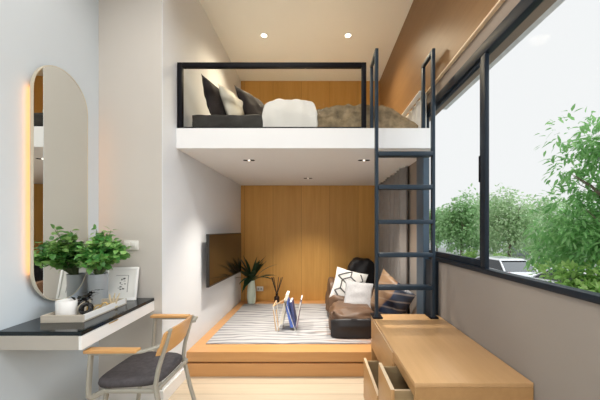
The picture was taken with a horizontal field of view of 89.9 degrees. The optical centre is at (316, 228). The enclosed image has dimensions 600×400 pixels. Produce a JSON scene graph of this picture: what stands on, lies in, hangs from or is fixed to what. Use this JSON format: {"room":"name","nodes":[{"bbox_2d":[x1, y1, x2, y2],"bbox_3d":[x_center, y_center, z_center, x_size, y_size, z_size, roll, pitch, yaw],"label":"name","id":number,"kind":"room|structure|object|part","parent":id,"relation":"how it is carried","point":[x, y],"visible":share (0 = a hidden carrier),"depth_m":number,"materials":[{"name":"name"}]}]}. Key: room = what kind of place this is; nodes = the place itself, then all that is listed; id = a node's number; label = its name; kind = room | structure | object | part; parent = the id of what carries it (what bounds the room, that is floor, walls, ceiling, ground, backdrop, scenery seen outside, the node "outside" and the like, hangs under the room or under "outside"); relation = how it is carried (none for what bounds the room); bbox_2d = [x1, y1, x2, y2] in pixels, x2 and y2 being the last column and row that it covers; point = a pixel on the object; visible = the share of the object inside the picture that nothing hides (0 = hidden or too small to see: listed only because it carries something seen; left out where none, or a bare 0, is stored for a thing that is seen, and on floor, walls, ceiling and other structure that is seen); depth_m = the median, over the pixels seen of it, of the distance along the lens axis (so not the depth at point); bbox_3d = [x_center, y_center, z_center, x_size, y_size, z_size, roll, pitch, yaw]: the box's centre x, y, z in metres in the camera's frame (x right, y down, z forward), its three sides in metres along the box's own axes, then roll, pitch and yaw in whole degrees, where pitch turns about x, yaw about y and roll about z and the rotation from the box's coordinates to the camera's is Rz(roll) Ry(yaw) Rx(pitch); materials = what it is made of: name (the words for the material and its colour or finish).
{"room":"studio apartment","nodes":[
{"label":"studio apartment","id":0,"kind":"room"},
{"bbox_2d":[0,0,98,399],"bbox_3d":[-1.692,-0.480,-0.055,0.200,3.630,4.699,0,0,-2],"label":"wall","id":1,"kind":"structure","parent":0,"point":[34,34],"depth_m":1.71,"materials":[{"name":"white paint"}]},
{"bbox_2d":[30,65,87,300],"bbox_3d":[-1.631,-0.280,1.903,0.046,1.460,0.425,0,0,-2],"label":"wall mirror","id":2,"kind":"object","parent":1,"relation":"attached to","point":[58,106],"visible":0.88,"depth_m":1.85,"materials":[{"name":"silver metal"}]},
{"bbox_2d":[0,298,153,349],"bbox_3d":[-1.435,0.573,1.911,0.462,0.095,0.756,0,0,0],"label":"vanity desk","id":3,"kind":"object","parent":1,"relation":"attached to","point":[33,334],"visible":0.82,"depth_m":1.58,"materials":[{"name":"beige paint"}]},
{"bbox_2d":[40,298,126,322],"bbox_3d":[-1.440,0.505,1.890,0.230,0.040,0.420,0,0,-3],"label":"desk tray","id":4,"kind":"object","parent":3,"relation":"on","point":[51,317],"visible":0.75,"depth_m":1.73,"materials":[{"name":"beige wood"}]},
{"bbox_2d":[55,298,77,314],"bbox_3d":[-1.482,0.469,1.775,0.104,0.096,0.104,0,0,0],"label":"candle cup","id":5,"kind":"object","parent":4,"relation":"on","point":[68,306],"visible":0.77,"depth_m":1.74,"materials":[{"name":"white ceramic"}]},
{"bbox_2d":[71,289,102,306],"bbox_3d":[-1.428,0.443,1.849,0.206,0.129,0.103,0,0,-30],"label":"sprig","id":6,"kind":"object","parent":5,"relation":"in","point":[87,295],"visible":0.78,"depth_m":1.84,"materials":[{"name":"black plant"}]},
{"bbox_3d":[-1.442,0.448,1.824,0.036,0.119,0.157,0,0,37],"label":"stem","id":7,"kind":"part","parent":6,"relation":"part of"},
{"bbox_2d":[78,302,93,314],"bbox_3d":[-1.385,0.477,1.800,0.076,0.075,0.067,0,0,0],"label":"ornament","id":8,"kind":"object","parent":4,"relation":"on","point":[82,306],"visible":0.94,"depth_m":1.79,"materials":[{"name":"black metal"}]},
{"bbox_2d":[86,302,109,309],"bbox_3d":[-1.393,0.501,1.941,0.037,0.054,0.171,0,0,20],"label":"ornament","id":9,"kind":"object","parent":4,"relation":"on","point":[99,305],"visible":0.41,"depth_m":1.93,"materials":[{"name":"gold metal"}]},
{"bbox_2d":[109,293,119,307],"bbox_3d":[-1.340,0.473,1.985,0.071,0.088,0.061,0,0,0],"label":"ornament","id":10,"kind":"object","parent":4,"relation":"on","point":[110,300],"visible":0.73,"depth_m":1.98,"materials":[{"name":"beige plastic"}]},
{"bbox_2d":[87,272,107,303],"bbox_3d":[-1.545,0.420,2.118,0.122,0.210,0.122,0,0,0],"label":"vase","id":11,"kind":"object","parent":3,"relation":"on","point":[100,281],"visible":0.66,"depth_m":2.07,"materials":[{"name":"grey ceramic"}]},
{"bbox_2d":[73,224,131,274],"bbox_3d":[-1.456,0.235,2.053,0.300,0.540,0.373,0,0,6],"label":"bunch","id":12,"kind":"object","parent":11,"relation":"in","point":[100,253],"visible":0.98,"depth_m":2.02,"materials":[{"name":"green plant"}]},
{"bbox_3d":[-1.452,0.254,2.058,0.243,0.503,0.331,0,0,0],"label":"stem","id":13,"kind":"part","parent":12,"relation":"part of","materials":[{"name":"green plant"}]},
{"bbox_3d":[-1.230,0.585,1.911,0.015,0.071,0.758,0,0,-3],"label":"drawer","id":14,"kind":"part","parent":3,"relation":"part of","materials":[{"name":"white paint"}]},
{"bbox_2d":[106,267,138,300],"bbox_3d":[-1.448,0.406,2.220,0.225,0.244,0.068,0,0,-8],"label":"picture frame","id":15,"kind":"object","parent":3,"relation":"on","point":[122,280],"visible":0.7,"depth_m":2.22,"materials":[{"name":"white paint"}]},
{"bbox_2d":[87,368,185,399],"bbox_3d":[-1.417,1.282,0.352,0.501,0.105,4.705,0,0,0],"label":"baseboard","id":16,"kind":"structure","parent":1,"relation":"attached to","point":[165,394],"depth_m":2.28,"materials":[{"name":"paint"}]},
{"bbox_2d":[99,0,161,389],"bbox_3d":[-1.526,-0.480,2.350,0.684,3.630,0.120,0,0,0],"label":"wall column","id":17,"kind":"structure","parent":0,"point":[130,31],"depth_m":2.29,"materials":[{"name":"white paint"}]},
{"bbox_2d":[124,241,138,249],"bbox_3d":[-1.416,0.123,2.283,0.110,0.070,0.014,0,0,0],"label":"wall switch","id":18,"kind":"object","parent":17,"relation":"attached to","point":[134,245],"visible":0.73,"depth_m":2.28,"materials":[{"name":"white plastic"}]},
{"bbox_2d":[162,0,240,389],"bbox_3d":[-1.240,-0.480,3.520,0.120,3.630,2.460,0,0,0],"label":"wall","id":19,"kind":"structure","parent":0,"point":[198,201],"depth_m":2.78,"materials":[{"name":"white paint"}]},
{"bbox_2d":[206,233,240,287],"bbox_3d":[-1.131,0.324,3.622,0.110,0.543,1.160,0,0,2],"label":"television","id":20,"kind":"object","parent":19,"relation":"attached to","point":[223,250],"visible":1,"depth_m":3.43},
{"bbox_2d":[168,377,364,399],"bbox_3d":[-0.695,1.395,1.175,3.410,0.120,7.150,0,0,0],"label":"floor","id":21,"kind":"structure","parent":0,"point":[205,388],"depth_m":2.50,"materials":[{"name":"brown wood"}]},
{"bbox_2d":[83,314,197,399],"bbox_3d":[-1.024,0.949,1.916,0.473,0.776,0.686,0,0,0],"label":"armchair","id":22,"kind":"object","parent":21,"relation":"on","point":[145,367],"visible":1,"depth_m":1.75,"materials":[{"name":"fabric"}]},
{"bbox_3d":[-1.207,0.793,1.633,0.031,0.258,0.100,0,0,9],"label":"arm post","id":23,"kind":"part","parent":22,"relation":"part of","materials":[{"name":"beige metal"}]},
{"bbox_3d":[-1.218,1.120,1.700,0.071,0.432,0.030,0,0,0],"label":"leg","id":24,"kind":"part","parent":22,"relation":"part of","materials":[{"name":"beige metal"}]},
{"bbox_3d":[-1.089,0.647,1.600,0.278,0.018,0.054,0,0,0],"label":"armrest","id":25,"kind":"part","parent":22,"relation":"part of","materials":[{"name":"brown wood"}]},
{"bbox_3d":[-1.025,0.652,1.614,0.384,0.035,0.075,0,0,-12],"label":"arm rail","id":26,"kind":"part","parent":22,"relation":"part of","materials":[{"name":"orange wood"}]},
{"bbox_3d":[-1.218,1.120,2.055,0.071,0.432,0.030,0,0,0],"label":"leg","id":27,"kind":"part","parent":22,"relation":"part of","materials":[{"name":"beige metal"}]},
{"bbox_3d":[-1.078,0.871,1.882,0.364,0.049,0.424,0,0,0],"label":"seat","id":28,"kind":"part","parent":22,"relation":"part of","materials":[{"name":"fabric"}]},
{"bbox_3d":[-1.051,0.907,1.877,0.318,0.022,0.411,0,0,0],"label":"seat frame","id":29,"kind":"part","parent":22,"relation":"part of","materials":[{"name":"beige metal"}]},
{"bbox_3d":[-1.206,0.793,2.160,0.029,0.258,0.176,0,0,-5],"label":"arm post","id":30,"kind":"part","parent":22,"relation":"part of","materials":[{"name":"beige metal"}]},
{"bbox_3d":[-0.850,0.949,1.680,0.126,0.776,0.032,0,0,0],"label":"leg","id":31,"kind":"part","parent":22,"relation":"part of","materials":[{"name":"beige metal"}]},
{"bbox_3d":[-1.089,0.647,2.232,0.278,0.018,0.054,0,0,0],"label":"armrest","id":32,"kind":"part","parent":22,"relation":"part of","materials":[{"name":"brown wood"}]},
{"bbox_3d":[-0.863,0.648,1.871,0.079,0.162,0.466,0,0,-5],"label":"backrest","id":33,"kind":"part","parent":22,"relation":"part of","materials":[{"name":"brown wood"}]},
{"bbox_3d":[-1.012,0.652,2.203,0.408,0.035,0.129,0,0,23],"label":"arm rail","id":34,"kind":"part","parent":22,"relation":"part of","materials":[{"name":"brown wood"}]},
{"bbox_3d":[-0.865,0.966,2.075,0.136,0.742,0.032,0,0,0],"label":"leg","id":35,"kind":"part","parent":22,"relation":"part of","materials":[{"name":"beige metal"}]},
{"bbox_2d":[186,301,370,376],"bbox_3d":[-0.095,1.222,3.678,2.168,0.226,1.943,0,0,0],"label":"platform","id":36,"kind":"object","parent":21,"relation":"on","point":[204,360],"visible":0.31,"depth_m":2.71,"materials":[{"name":"brown wood"}]},
{"bbox_2d":[247,280,255,303],"bbox_3d":[-0.972,0.936,4.450,0.130,0.345,0.130,0,0,0],"label":"floor vase","id":37,"kind":"object","parent":36,"relation":"on","point":[251,290],"visible":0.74,"depth_m":4.40,"materials":[{"name":"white ceramic"}]},
{"bbox_2d":[236,256,276,291],"bbox_3d":[-0.874,0.735,4.346,0.588,0.709,0.494,0,0,0],"label":"arrangement","id":38,"kind":"object","parent":37,"relation":"in","point":[250,274],"visible":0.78,"depth_m":4.36,"materials":[{"name":"green plant"}]},
{"bbox_2d":[271,277,282,302],"bbox_3d":[-0.600,0.916,4.500,0.177,0.387,0.082,0,0,0],"label":"reed diffuser","id":39,"kind":"object","parent":36,"relation":"on","point":[276,297],"visible":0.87,"depth_m":4.49,"materials":[{"name":"black wood"}]},
{"bbox_2d":[274,293,279,302],"bbox_3d":[-0.603,1.038,4.500,0.082,0.142,0.082,0,0,0],"label":"bottle","id":40,"kind":"object","parent":39,"relation":"attached to","point":[276,297],"depth_m":4.47,"materials":[{"name":"black glass"}]},
{"bbox_2d":[206,304,370,343],"bbox_3d":[-0.225,1.104,3.652,1.690,0.010,1.535,0,0,0],"label":"rug","id":41,"kind":"object","parent":36,"relation":"on","point":[252,323],"visible":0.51,"depth_m":3.28,"materials":[{"name":"white fabric"}]},
{"bbox_2d":[273,298,300,330],"bbox_3d":[-0.325,0.922,3.340,0.305,0.352,0.255,0,0,0],"label":"magazine rack","id":42,"kind":"object","parent":41,"relation":"on","point":[284,300],"visible":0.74,"depth_m":3.21,"materials":[{"name":"beige wood"}]},
{"bbox_3d":[-0.408,0.920,3.220,0.132,0.343,0.012,0,0,0],"label":"wooden rod","id":43,"kind":"part","parent":42,"relation":"part of","materials":[{"name":"brown wood"}]},
{"bbox_2d":[280,291,289,324],"bbox_3d":[-0.355,0.869,3.339,0.088,0.325,0.211,0,0,0],"label":"magazine","id":44,"kind":"object","parent":42,"relation":"in","point":[288,292],"visible":0.91,"depth_m":3.23,"materials":[{"name":"white paper"}]},
{"bbox_2d":[285,297,293,327],"bbox_3d":[-0.303,0.921,3.339,0.105,0.293,0.211,0,0,0],"label":"magazine","id":45,"kind":"object","parent":42,"relation":"in","point":[288,300],"visible":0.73,"depth_m":3.23,"materials":[{"name":"blue paper"}]},
{"bbox_2d":[289,298,296,327],"bbox_3d":[-0.259,0.930,3.339,0.079,0.287,0.211,0,0,0],"label":"magazine","id":46,"kind":"object","parent":42,"relation":"in","point":[292,305],"visible":0.91,"depth_m":3.23,"materials":[{"name":"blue paper"}]},
{"bbox_2d":[296,295,302,327],"bbox_3d":[-0.195,0.913,3.339,0.066,0.311,0.211,0,0,0],"label":"magazine","id":47,"kind":"object","parent":42,"relation":"in","point":[301,295],"visible":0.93,"depth_m":3.23,"materials":[{"name":"white paper"}]},
{"bbox_2d":[325,257,374,312],"bbox_3d":[0.501,0.759,4.089,0.808,0.676,1.041,0,0,0],"label":"bean bag","id":48,"kind":"object","parent":41,"relation":"on","point":[359,265],"visible":0.43,"depth_m":4.32,"materials":[{"name":"brown leather"}]},
{"bbox_2d":[327,277,334,294],"bbox_3d":[0.199,0.880,4.050,0.128,0.432,0.586,0,0,0],"label":"cushion","id":49,"kind":"object","parent":48,"relation":"on","point":[330,283],"depth_m":3.86,"materials":[{"name":"white fabric"}]},
{"bbox_2d":[329,267,367,297],"bbox_3d":[0.394,0.710,3.736,0.483,0.466,0.172,0,0,7],"label":"geometric cushion","id":50,"kind":"object","parent":48,"relation":"on","point":[339,285],"visible":0.58,"depth_m":3.72,"materials":[{"name":"fabric"}]},
{"bbox_2d":[347,257,374,287],"bbox_3d":[0.662,0.759,4.440,0.481,0.676,0.312,0,0,0],"label":"cushion","id":51,"kind":"object","parent":48,"relation":"on","point":[359,265],"depth_m":4.34,"materials":[{"name":"black leather"}]},
{"bbox_2d":[329,301,374,337],"bbox_3d":[0.378,0.960,3.269,0.504,0.276,0.575,0,0,0],"label":"ottoman","id":52,"kind":"object","parent":41,"relation":"on","point":[346,320],"visible":0.88,"depth_m":3.02,"materials":[{"name":"brown leather"}]},
{"bbox_3d":[0.385,0.995,3.030,0.490,0.185,0.098,0,0,0],"label":"panel","id":53,"kind":"part","parent":52,"relation":"part of","materials":[{"name":"black leather"}]},
{"bbox_2d":[344,279,372,307],"bbox_3d":[0.475,0.760,3.437,0.373,0.344,0.179,0,0,0],"label":"cushion","id":54,"kind":"object","parent":52,"relation":"on","point":[355,292],"visible":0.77,"depth_m":3.40,"materials":[{"name":"white fabric"}]},
{"bbox_2d":[370,269,415,313],"bbox_3d":[0.777,0.769,3.211,0.177,0.661,0.665,0,0,-34],"label":"striped cushion","id":55,"kind":"object","parent":36,"relation":"on","point":[390,301],"visible":0.66,"depth_m":3.11,"materials":[{"name":"blue fabric"}]},
{"bbox_2d":[364,314,532,399],"bbox_3d":[0.668,1.018,1.917,0.633,0.635,1.106,0,0,0],"label":"drawer cabinet","id":56,"kind":"object","parent":21,"relation":"on","point":[414,356],"visible":0.95,"depth_m":1.62,"materials":[{"name":"brown wood"}]},
{"bbox_3d":[0.361,1.121,2.014,0.019,0.288,0.513,0,0,0],"label":"drawer","id":57,"kind":"part","parent":56,"relation":"part of","materials":[{"name":"brown wood"}]},
{"bbox_3d":[0.451,0.838,2.099,0.019,0.227,0.683,0,0,0],"label":"drawer","id":58,"kind":"part","parent":56,"relation":"part of","materials":[{"name":"brown wood"}]},
{"bbox_3d":[0.363,0.954,1.586,0.019,0.362,0.292,0,0,0],"label":"drawer","id":59,"kind":"part","parent":56,"relation":"part of","materials":[{"name":"brown wood"}]},
{"bbox_2d":[370,48,438,318],"bbox_3d":[0.693,-0.356,2.462,0.509,2.112,0.265,0,0,0],"label":"ladder","id":60,"kind":"object","parent":56,"relation":"on","point":[375,59],"visible":0.9,"depth_m":2.34,"materials":[{"name":"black metal"}]},
{"bbox_3d":[0.468,-1.129,2.487,0.025,0.567,0.215,0,0,0],"label":"grab handle","id":61,"kind":"part","parent":60,"relation":"part of","materials":[{"name":"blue metal"}]},
{"bbox_3d":[0.475,0.694,2.400,0.075,0.012,0.140,0,0,0],"label":"foot plate","id":62,"kind":"part","parent":60,"relation":"part of","materials":[{"name":"black metal"}]},
{"bbox_3d":[0.468,-0.361,2.360,0.025,2.098,0.042,0,0,0],"label":"rail","id":63,"kind":"part","parent":60,"relation":"part of","materials":[{"name":"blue metal"}]},
{"bbox_3d":[0.912,-1.129,2.487,0.025,0.567,0.215,0,0,0],"label":"grab handle","id":64,"kind":"part","parent":60,"relation":"part of","materials":[{"name":"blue metal"}]},
{"bbox_3d":[0.914,0.694,2.400,0.065,0.012,0.140,0,0,0],"label":"foot plate","id":65,"kind":"part","parent":60,"relation":"part of","materials":[{"name":"black metal"}]},
{"bbox_3d":[0.912,-0.361,2.360,0.025,2.098,0.042,0,0,0],"label":"rail","id":66,"kind":"part","parent":60,"relation":"part of","materials":[{"name":"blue metal"}]},
{"bbox_2d":[176,128,430,184],"bbox_3d":[-0.095,-0.760,3.579,2.168,0.170,2.139,0,0,0],"label":"platform","id":67,"kind":"structure","parent":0,"point":[283,156],"depth_m":2.58,"materials":[{"name":"paint"}]},
{"bbox_2d":[192,114,262,126],"bbox_3d":[-0.102,-0.937,3.376,2.027,0.184,1.484,0,0,0],"label":"bed","id":68,"kind":"object","parent":67,"relation":"on","point":[253,120],"visible":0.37,"depth_m":2.65,"materials":[{"name":"black fabric"}]},
{"bbox_2d":[201,74,226,114],"bbox_3d":[-0.952,-1.195,2.920,0.195,0.464,0.498,0,0,11],"label":"bed pillow","id":69,"kind":"object","parent":68,"relation":"on","point":[214,102],"visible":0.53,"depth_m":2.75,"materials":[{"name":"black fabric"}]},
{"bbox_2d":[218,84,243,114],"bbox_3d":[-0.798,-1.185,2.979,0.203,0.394,0.439,0,0,18],"label":"bed pillow","id":70,"kind":"object","parent":68,"relation":"on","point":[233,105],"visible":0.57,"depth_m":2.83,"materials":[{"name":"white fabric"}]},
{"bbox_2d":[234,85,264,114],"bbox_3d":[-0.643,-1.230,3.152,0.236,0.433,0.473,0,0,33],"label":"bed pillow","id":71,"kind":"object","parent":68,"relation":"on","point":[251,105],"visible":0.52,"depth_m":3.01,"materials":[{"name":"grey fabric"}]},
{"bbox_2d":[262,99,317,126],"bbox_3d":[-0.237,-1.034,3.080,0.502,0.368,0.941,0,0,0],"label":"duvet","id":72,"kind":"object","parent":68,"relation":"on","point":[277,112],"visible":0.8,"depth_m":2.62,"materials":[{"name":"white fabric"}]},
{"bbox_2d":[317,104,417,127],"bbox_3d":[0.445,-0.994,3.191,0.908,0.289,1.120,0,0,0],"label":"blanket","id":73,"kind":"object","parent":68,"relation":"on","point":[348,115],"visible":0.52,"depth_m":2.65,"materials":[{"name":"brown fabric"}]},
{"bbox_2d":[177,62,365,127],"bbox_3d":[-0.381,-1.123,2.540,1.591,0.556,0.040,0,0,0],"label":"guard rail","id":74,"kind":"object","parent":67,"relation":"on","point":[181,66],"visible":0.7,"depth_m":2.52,"materials":[{"name":"black metal"}]},
{"bbox_2d":[379,166,407,313],"bbox_3d":[0.940,0.212,3.888,0.078,1.770,1.423,0,0,0],"label":"curtain","id":75,"kind":"object","parent":67,"relation":"hanging from","point":[393,204],"visible":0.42,"depth_m":3.56,"materials":[{"name":"grey fabric"}]},
{"bbox_2d":[200,0,412,80],"bbox_3d":[-0.580,-2.370,1.225,3.640,0.150,7.250,0,0,0],"label":"ceiling","id":76,"kind":"structure","parent":0,"point":[297,30],"depth_m":3.50,"materials":[{"name":"paint"}]},
{"bbox_2d":[260,33,267,37],"bbox_3d":[-0.627,-2.290,3.550,0.092,0.008,0.092,0,0,0],"label":"recessed light","id":77,"kind":"object","parent":76,"relation":"in","point":[263,35],"visible":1,"depth_m":3.55,"materials":[{"name":"beige"}]},
{"bbox_2d":[344,33,351,37],"bbox_3d":[0.367,-2.290,3.550,0.092,0.008,0.092,0,0,0],"label":"recessed light","id":78,"kind":"object","parent":76,"relation":"in","point":[346,35],"visible":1,"depth_m":3.55,"materials":[{"name":"beige"}]},
{"bbox_2d":[241,81,374,300],"bbox_3d":[-0.045,-0.480,4.700,2.270,3.630,0.100,0,0,0],"label":"wall","id":79,"kind":"structure","parent":0,"point":[309,231],"depth_m":4.65,"materials":[{"name":"orange wood"}]},
{"bbox_2d":[257,286,262,290],"bbox_3d":[-0.883,0.925,4.644,0.104,0.074,0.012,0,0,0],"label":"wall outlet","id":80,"kind":"object","parent":79,"relation":"attached to","point":[259,288],"visible":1,"depth_m":4.64,"materials":[{"name":"white plastic"}]},
{"bbox_2d":[408,0,599,399],"bbox_3d":[1.070,-0.480,1.175,0.160,3.630,7.150,0,0,0],"label":"wall","id":81,"kind":"structure","parent":0,"point":[551,339],"depth_m":1.49,"materials":[{"name":"white paint"}]},
{"bbox_2d":[402,91,426,127],"bbox_3d":[0.924,-1.025,3.574,0.078,0.348,1.952,0,0,0],"label":"curtain","id":82,"kind":"object","parent":81,"relation":"hanging from","point":[414,115],"visible":0.12,"depth_m":2.79,"materials":[{"name":"white fabric"}]},
{"bbox_2d":[417,158,428,313],"bbox_3d":[0.953,0.217,2.710,0.049,1.784,0.180,0,0,0],"label":"trim","id":83,"kind":"structure","parent":81,"relation":"attached to","point":[422,163],"depth_m":2.64,"materials":[{"name":"metal"}]},
{"bbox_2d":[425,259,437,314],"bbox_3d":[0.967,0.799,2.530,0.044,1.072,0.180,0,0,0],"label":"trim","id":84,"kind":"structure","parent":81,"relation":"attached to","point":[427,261],"depth_m":2.52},
{"bbox_2d":[379,0,498,117],"bbox_3d":[0.979,-1.754,1.125,0.021,1.081,7.049,0,0,0],"label":"panelling","id":85,"kind":"object","parent":81,"relation":"attached to","point":[445,26],"visible":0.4,"depth_m":2.68,"materials":[{"name":"brown wood"}]},
{"bbox_2d":[408,0,504,114],"bbox_3d":[0.977,-1.207,1.125,0.025,0.012,7.049,0,0,0],"label":"trim","id":86,"kind":"structure","parent":81,"relation":"attached to","point":[499,3],"depth_m":1.90,"materials":[{"name":"brown wood"}]},
{"bbox_2d":[443,0,564,109],"bbox_3d":[1.180,-1.205,0.200,0.060,0.180,5.200,0,0,0],"label":"trim","id":87,"kind":"structure","parent":81,"relation":"attached to","point":[557,3],"depth_m":1.79,"materials":[{"name":"metal"}]},
{"bbox_2d":[427,0,599,304],"bbox_3d":[1.004,-0.422,0.400,0.052,1.370,4.800,0,0,0],"label":"window","id":88,"kind":"structure","parent":81,"relation":"in","point":[523,9],"depth_m":1.76,"materials":[{"name":"black metal"}]},
{"bbox_3d":[1.009,-0.401,2.281,0.022,1.267,0.938,0,0,0],"label":"sash","id":89,"kind":"part","parent":88,"relation":"part of","materials":[{"name":"clear glass"}]},
{"bbox_3d":[0.992,-0.365,1.826,0.012,0.160,0.016,0,0,0],"label":"handle","id":90,"kind":"part","parent":88,"relation":"part of","materials":[{"name":"black metal"}]},
{"label":"outside","id":91,"kind":"structure","parent":0,"visible":0},
{"bbox_2d":[429,242,595,268],"bbox_3d":[30.745,3.035,25.000,58.510,0.200,90.000,0,0,0],"label":"ground","id":92,"kind":"structure","parent":91,"point":[439,249],"depth_m":37.47,"materials":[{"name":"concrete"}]},
{"bbox_2d":[429,207,448,250],"bbox_3d":[15.924,-0.030,39.875,5.788,5.935,5.090,0,0,30],"label":"street tree","id":93,"kind":"object","parent":92,"relation":"on","point":[437,239],"visible":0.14,"depth_m":39.27,"materials":[{"name":"green plant"}]},
{"bbox_2d":[429,214,455,247],"bbox_3d":[19.500,0.085,49.000,4.800,5.700,6.600,0,0,0],"label":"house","id":94,"kind":"structure","parent":92,"relation":"on","point":[441,246],"depth_m":46.00,"materials":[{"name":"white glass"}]},
{"bbox_2d":[435,183,493,255],"bbox_3d":[13.139,-0.128,27.273,4.886,7.854,5.348,0,0,-45],"label":"street tree","id":95,"kind":"object","parent":92,"relation":"on","point":[460,227],"visible":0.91,"depth_m":26.39,"materials":[{"name":"green plant"}]},
{"bbox_2d":[461,247,479,257],"bbox_3d":[11.700,2.168,22.948,1.797,1.533,1.476,0,0,-34],"label":"bush","id":96,"kind":"object","parent":92,"relation":"on","point":[471,253],"visible":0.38,"depth_m":22.82,"materials":[{"name":"green plant"}]},
{"bbox_2d":[469,195,506,254],"bbox_3d":[17.881,-0.471,32.179,5.420,6.900,5.289,0,0,20],"label":"street tree","id":97,"kind":"object","parent":92,"relation":"on","point":[491,195],"visible":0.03,"depth_m":31.35,"materials":[{"name":"green plant"}]},
{"bbox_2d":[490,252,508,256],"bbox_3d":[11.646,2.261,19.529,1.607,1.545,1.475,0,0,-43],"label":"bush","id":98,"kind":"object","parent":92,"relation":"on","point":[497,254],"visible":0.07,"depth_m":19.48,"materials":[{"name":"green plant"}]},
{"bbox_2d":[476,256,537,275],"bbox_3d":[9.600,2.203,16.000,1.784,1.456,4.281,0,0,-2],"label":"parked car","id":99,"kind":"object","parent":92,"relation":"on","point":[502,263],"visible":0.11,"depth_m":14.61,"materials":[{"name":"white metal"}]},
{"bbox_2d":[473,184,549,260],"bbox_3d":[14.184,-0.142,21.940,4.656,6.475,4.860,0,0,0],"label":"street tree","id":100,"kind":"object","parent":92,"relation":"on","point":[506,219],"visible":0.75,"depth_m":21.44,"materials":[{"name":"green plant"}]},
{"bbox_2d":[512,245,539,257],"bbox_3d":[25.750,1.235,32.000,7.300,3.400,6.600,0,0,0],"label":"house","id":101,"kind":"structure","parent":92,"relation":"on","point":[520,254],"depth_m":33.17,"materials":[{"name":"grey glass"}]},
{"bbox_2d":[533,255,562,271],"bbox_3d":[11.664,2.216,15.209,1.815,1.742,1.501,0,0,0],"label":"bush","id":102,"kind":"object","parent":92,"relation":"on","point":[545,255],"visible":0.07,"depth_m":15.11,"materials":[{"name":"green plant"}]},
{"bbox_2d":[523,189,574,257],"bbox_3d":[18.403,-0.077,24.380,4.665,6.026,4.830,0,0,0],"label":"street tree","id":103,"kind":"object","parent":92,"relation":"on","point":[553,192],"visible":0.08,"depth_m":24.01,"materials":[{"name":"green plant"}]},
{"bbox_2d":[526,267,585,282],"bbox_3d":[9.900,2.203,11.200,1.784,1.456,4.281,0,0,-2],"label":"parked car","id":104,"kind":"object","parent":92,"relation":"on","point":[536,276],"visible":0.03,"depth_m":11.97,"materials":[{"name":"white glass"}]},
{"bbox_2d":[517,104,599,281],"bbox_3d":[3.898,0.495,3.956,2.080,4.887,2.114,0,0,25],"label":"tree","id":105,"kind":"object","parent":92,"relation":"on","point":[582,229],"visible":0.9,"depth_m":4.18,"materials":[{"name":"green plant"}]},
{"bbox_2d":[527,195,596,265],"bbox_3d":[14.880,0.622,17.004,4.626,5.146,4.477,0,0,-27],"label":"street tree","id":106,"kind":"object","parent":92,"relation":"on","point":[563,204],"visible":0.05,"depth_m":17.22,"materials":[{"name":"green plant"}]},
{"bbox_2d":[526,259,599,292],"bbox_3d":[3.350,1.645,3.772,1.319,2.585,1.298,0,0,35],"label":"shrub","id":107,"kind":"object","parent":92,"relation":"on","point":[590,283],"visible":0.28,"depth_m":3.83,"materials":[{"name":"green plant"}]}
]}

